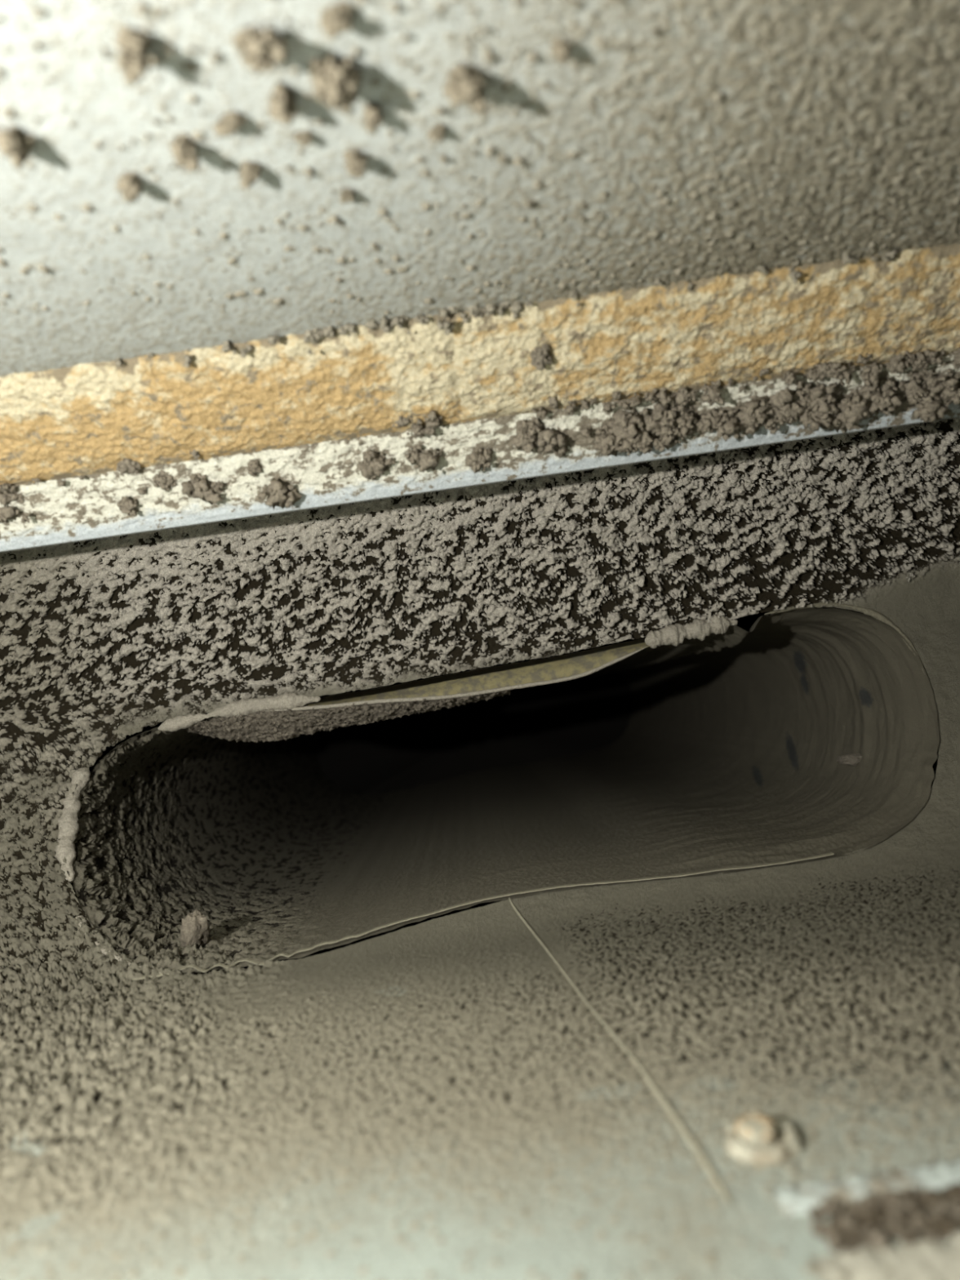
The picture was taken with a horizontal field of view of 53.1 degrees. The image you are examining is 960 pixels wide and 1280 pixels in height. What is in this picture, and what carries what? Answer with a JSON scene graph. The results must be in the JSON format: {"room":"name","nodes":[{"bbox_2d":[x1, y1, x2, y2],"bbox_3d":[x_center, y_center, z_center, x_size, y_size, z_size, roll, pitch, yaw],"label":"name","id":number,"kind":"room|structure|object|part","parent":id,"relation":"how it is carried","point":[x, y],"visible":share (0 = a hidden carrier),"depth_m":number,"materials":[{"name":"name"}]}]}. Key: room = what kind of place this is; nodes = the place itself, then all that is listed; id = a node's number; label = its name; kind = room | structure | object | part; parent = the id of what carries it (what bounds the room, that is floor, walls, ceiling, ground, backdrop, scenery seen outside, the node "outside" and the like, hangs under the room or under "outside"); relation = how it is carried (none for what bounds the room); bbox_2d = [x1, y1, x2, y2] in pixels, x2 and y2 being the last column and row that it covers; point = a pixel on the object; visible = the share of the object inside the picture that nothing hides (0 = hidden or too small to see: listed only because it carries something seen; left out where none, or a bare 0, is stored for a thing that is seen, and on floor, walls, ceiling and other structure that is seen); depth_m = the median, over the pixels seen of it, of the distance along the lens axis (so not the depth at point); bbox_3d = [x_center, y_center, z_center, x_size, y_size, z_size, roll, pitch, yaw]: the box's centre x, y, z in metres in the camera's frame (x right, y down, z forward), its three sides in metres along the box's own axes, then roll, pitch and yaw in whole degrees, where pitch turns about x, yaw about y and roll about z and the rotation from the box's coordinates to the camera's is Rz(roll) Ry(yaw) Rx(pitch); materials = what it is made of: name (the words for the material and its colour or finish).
{"room":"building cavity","nodes":[
{"label":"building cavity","id":0,"kind":"room"},
{"bbox_2d":[0,857,959,1279],"bbox_3d":[0.013,0.090,-0.019,2.182,0.007,0.662,-8,0,0],"label":"floor","id":1,"kind":"structure","parent":0,"point":[443,1104],"depth_m":0.20,"materials":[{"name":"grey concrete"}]},
{"bbox_2d":[508,897,733,1204],"bbox_3d":[0.026,0.088,0.237,0.003,0.007,0.174,-8,0,-10],"label":"strand","id":2,"kind":"object","parent":1,"relation":"on","point":[691,1141],"visible":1,"depth_m":0.19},
{"bbox_2d":[724,1111,804,1165],"bbox_3d":[0.049,0.086,0.166,0.014,0.006,0.014,-8,0,0],"label":"screw","id":3,"kind":"object","parent":1,"relation":"on","point":[754,1137],"visible":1,"depth_m":0.16,"materials":[{"name":"metal"}]},
{"bbox_2d":[771,1157,959,1279],"bbox_3d":[0.171,0.070,0.126,0.252,0.007,0.056,-8,0,0],"label":"cleat","id":4,"kind":"object","parent":1,"relation":"attached to","point":[900,1202],"visible":1,"depth_m":0.14,"materials":[{"name":"metal"}]},
{"bbox_3d":[0.171,0.070,0.118,0.252,0.002,0.039,-8,0,0],"label":"plate","id":5,"kind":"part","parent":4,"relation":"part of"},
{"bbox_2d":[0,0,959,377],"bbox_3d":[-0.015,-0.105,0.013,2.626,0.039,0.725,-8,0,0],"label":"ceiling","id":6,"kind":"structure","parent":0,"point":[71,333],"depth_m":0.19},
{"bbox_2d":[0,125,37,169],"bbox_3d":[-0.080,-0.085,0.166,0.006,0.008,0.009,-8,0,0],"label":"clump","id":7,"kind":"object","parent":6,"relation":"attached to","point":[15,144],"visible":1,"depth_m":0.16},
{"bbox_2d":[115,171,143,202],"bbox_3d":[-0.067,-0.086,0.181,0.005,0.007,0.005,-8,0,0],"label":"clump","id":8,"kind":"object","parent":6,"relation":"attached to","point":[131,186],"visible":1,"depth_m":0.18,"materials":[{"name":"beige"}]},
{"bbox_2d":[113,23,157,84],"bbox_3d":[-0.053,-0.091,0.148,0.006,0.010,0.006,-8,0,0],"label":"clump","id":9,"kind":"object","parent":6,"relation":"attached to","point":[134,46],"visible":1,"depth_m":0.15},
{"bbox_2d":[168,133,200,173],"bbox_3d":[-0.054,-0.088,0.173,0.006,0.009,0.006,-8,0,0],"label":"clump","id":10,"kind":"object","parent":6,"relation":"attached to","point":[183,148],"visible":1,"depth_m":0.17,"materials":[{"name":"beige"}]},
{"bbox_2d":[213,111,244,138],"bbox_3d":[-0.044,-0.091,0.169,0.006,0.004,0.004,-8,0,-10],"label":"clump","id":11,"kind":"object","parent":6,"relation":"attached to","point":[231,122],"visible":1,"depth_m":0.17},
{"bbox_2d":[237,160,261,190],"bbox_3d":[-0.044,-0.089,0.183,0.004,0.006,0.004,-8,0,-40],"label":"clump","id":12,"kind":"object","parent":6,"relation":"attached to","point":[249,171],"visible":1,"depth_m":0.18,"materials":[{"name":"beige"}]},
{"bbox_2d":[231,25,288,75],"bbox_3d":[-0.034,-0.093,0.151,0.008,0.009,0.007,-8,0,30],"label":"clump","id":13,"kind":"object","parent":6,"relation":"attached to","point":[258,47],"visible":1,"depth_m":0.15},
{"bbox_2d":[266,81,297,126],"bbox_3d":[-0.034,-0.092,0.165,0.005,0.009,0.007,-8,0,0],"label":"clump","id":14,"kind":"object","parent":6,"relation":"attached to","point":[282,108],"visible":1,"depth_m":0.16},
{"bbox_2d":[293,130,311,147],"bbox_3d":[-0.033,-0.092,0.176,0.004,0.003,0.003,-8,0,0],"label":"clump","id":15,"kind":"object","parent":6,"relation":"attached to","point":[304,139],"visible":1,"depth_m":0.18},
{"bbox_2d":[307,53,364,112],"bbox_3d":[-0.024,-0.093,0.160,0.009,0.011,0.009,-8,0,26],"label":"clump","id":16,"kind":"object","parent":6,"relation":"attached to","point":[338,83],"visible":1,"depth_m":0.16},
{"bbox_2d":[319,0,353,40],"bbox_3d":[-0.022,-0.096,0.148,0.005,0.006,0.004,-8,0,0],"label":"clump","id":17,"kind":"object","parent":6,"relation":"attached to","point":[335,21],"visible":1,"depth_m":0.15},
{"bbox_2d":[339,187,355,204],"bbox_3d":[-0.027,-0.091,0.196,0.003,0.003,0.004,-8,0,0],"label":"clump","id":18,"kind":"object","parent":6,"relation":"attached to","point":[346,194],"visible":1,"depth_m":0.20,"materials":[{"name":"beige"}]},
{"bbox_2d":[341,149,368,178],"bbox_3d":[-0.024,-0.092,0.184,0.004,0.007,0.005,-8,0,-25],"label":"clump","id":19,"kind":"object","parent":6,"relation":"attached to","point":[355,163],"visible":1,"depth_m":0.18,"materials":[{"name":"beige"}]},
{"bbox_2d":[361,102,382,133],"bbox_3d":[-0.019,-0.094,0.172,0.004,0.007,0.005,-8,0,0],"label":"clump","id":20,"kind":"object","parent":6,"relation":"attached to","point":[373,119],"visible":1,"depth_m":0.17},
{"bbox_2d":[426,122,446,142],"bbox_3d":[-0.008,-0.095,0.180,0.004,0.004,0.003,-8,0,0],"label":"clump","id":21,"kind":"object","parent":6,"relation":"attached to","point":[437,132],"visible":1,"depth_m":0.18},
{"bbox_2d":[13,249,898,373],"bbox_3d":[0.005,-0.092,0.257,0.362,0.020,0.009,-8,0,0],"label":"joint fluff","id":22,"kind":"object","parent":6,"relation":"attached to","point":[328,331],"visible":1,"depth_m":0.26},
{"bbox_2d":[441,63,488,116],"bbox_3d":[-0.003,-0.096,0.166,0.007,0.011,0.007,-8,0,-45],"label":"clump","id":23,"kind":"object","parent":6,"relation":"attached to","point":[462,86],"visible":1,"depth_m":0.16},
{"bbox_2d":[468,306,486,318],"bbox_3d":[-0.001,-0.089,0.260,0.006,0.005,0.006,-8,0,0],"label":"clump","id":24,"kind":"object","parent":6,"relation":"attached to","point":[483,308],"visible":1,"depth_m":0.26,"materials":[{"name":"grey"}]},
{"bbox_2d":[0,243,959,552],"bbox_3d":[-0.009,-0.068,0.280,1.257,0.041,0.047,-8,0,0],"label":"flange","id":25,"kind":"object","parent":6,"relation":"attached to","point":[325,473],"depth_m":0.28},
{"bbox_2d":[0,484,23,506],"bbox_3d":[-0.141,-0.046,0.290,0.010,0.010,0.007,-8,0,0],"label":"clump","id":26,"kind":"object","parent":25,"relation":"on","point":[5,499],"visible":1,"depth_m":0.29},
{"bbox_2d":[115,457,141,474],"bbox_3d":[-0.104,-0.052,0.285,0.006,0.005,0.006,-8,0,40],"label":"clump","id":27,"kind":"object","parent":25,"relation":"on","point":[127,465],"visible":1,"depth_m":0.28,"materials":[{"name":"beige"}]},
{"bbox_2d":[151,469,177,492],"bbox_3d":[-0.096,-0.049,0.291,0.007,0.007,0.007,-8,0,0],"label":"clump","id":28,"kind":"object","parent":25,"relation":"attached to","point":[165,482],"visible":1,"depth_m":0.29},
{"bbox_2d":[246,459,262,477],"bbox_3d":[-0.068,-0.052,0.290,0.005,0.005,0.004,-8,0,0],"label":"clump","id":29,"kind":"object","parent":25,"relation":"attached to","point":[253,468],"visible":1,"depth_m":0.29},
{"bbox_2d":[359,446,387,480],"bbox_3d":[-0.033,-0.054,0.292,0.009,0.011,0.012,-8,0,0],"label":"clump","id":30,"kind":"object","parent":25,"relation":"attached to","point":[373,466],"visible":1,"depth_m":0.29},
{"bbox_2d":[391,415,413,428],"bbox_3d":[-0.023,-0.065,0.284,0.007,0.005,0.005,-8,0,-16],"label":"clump","id":31,"kind":"object","parent":25,"relation":"on","point":[402,421],"visible":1,"depth_m":0.28,"materials":[{"name":"beige"}]},
{"bbox_2d":[464,447,493,473],"bbox_3d":[0.000,-0.055,0.292,0.009,0.008,0.007,-8,0,0],"label":"clump","id":32,"kind":"object","parent":25,"relation":"attached to","point":[482,458],"visible":1,"depth_m":0.29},
{"bbox_3d":[-0.011,-0.076,0.273,1.257,0.024,0.032,-8,0,0],"label":"sealant strip","id":33,"kind":"part","parent":25,"relation":"part of","materials":[{"name":"beige"}]},
{"bbox_2d":[0,347,959,493],"bbox_3d":[0.006,-0.065,0.284,0.406,0.011,0.010,-8,0,0],"label":"joint fluff","id":34,"kind":"object","parent":25,"relation":"attached to","point":[897,364],"visible":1,"depth_m":0.28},
{"bbox_2d":[0,368,959,523],"bbox_3d":[0.024,-0.060,0.291,0.387,0.020,0.018,-8,0,0],"label":"clump","id":35,"kind":"object","parent":25,"relation":"on","point":[817,407],"visible":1,"depth_m":0.29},
{"bbox_3d":[-0.009,-0.067,0.297,1.240,0.039,0.014,-8,0,0],"label":"leg","id":36,"kind":"part","parent":25,"relation":"part of","materials":[{"name":"grey metal"}]},
{"bbox_2d":[515,415,546,445],"bbox_3d":[0.015,-0.063,0.290,0.010,0.010,0.011,-8,0,0],"label":"clump","id":37,"kind":"object","parent":25,"relation":"attached to","point":[534,427],"visible":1,"depth_m":0.29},
{"bbox_2d":[529,342,552,370],"bbox_3d":[0.017,-0.079,0.269,0.006,0.007,0.007,-8,0,0],"label":"clump","id":38,"kind":"object","parent":25,"relation":"on","point":[540,356],"visible":1,"depth_m":0.27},
{"bbox_2d":[0,0,959,315],"bbox_3d":[0.022,-0.098,0.201,0.306,0.015,0.117,-8,0,-10],"label":"dust specks","id":39,"kind":"object","parent":6,"relation":"attached to","point":[531,58],"depth_m":0.19,"materials":[{"name":"grey"}]},
{"bbox_2d":[549,35,570,66],"bbox_3d":[0.013,-0.100,0.163,0.004,0.006,0.003,-8,0,0],"label":"clump","id":40,"kind":"object","parent":6,"relation":"attached to","point":[561,50],"visible":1,"depth_m":0.16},
{"bbox_2d":[0,417,959,986],"bbox_3d":[-0.001,-0.008,0.353,2.762,0.200,0.085,-8,0,0],"label":"wall","id":41,"kind":"structure","parent":0,"point":[637,504],"depth_m":0.38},
{"bbox_2d":[0,436,959,764],"bbox_3d":[-0.006,-0.040,0.376,0.446,0.130,0.037,-8,0,0],"label":"dust","id":42,"kind":"object","parent":41,"relation":"attached to","point":[242,642],"visible":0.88,"depth_m":0.38,"materials":[{"name":"grey"}]},
{"bbox_2d":[54,601,939,980],"bbox_3d":[0.008,0.064,0.634,0.347,0.124,0.664,-8,0,0],"label":"oval collar","id":43,"kind":"object","parent":41,"relation":"attached to","point":[220,838],"visible":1,"depth_m":0.44,"materials":[{"name":"metal"}]},
{"bbox_3d":[-0.004,0.087,0.920,0.314,0.081,0.089,-8,0,0],"label":"plate","id":44,"kind":"part","parent":43,"relation":"part of","materials":[{"name":"metal"}]}
]}

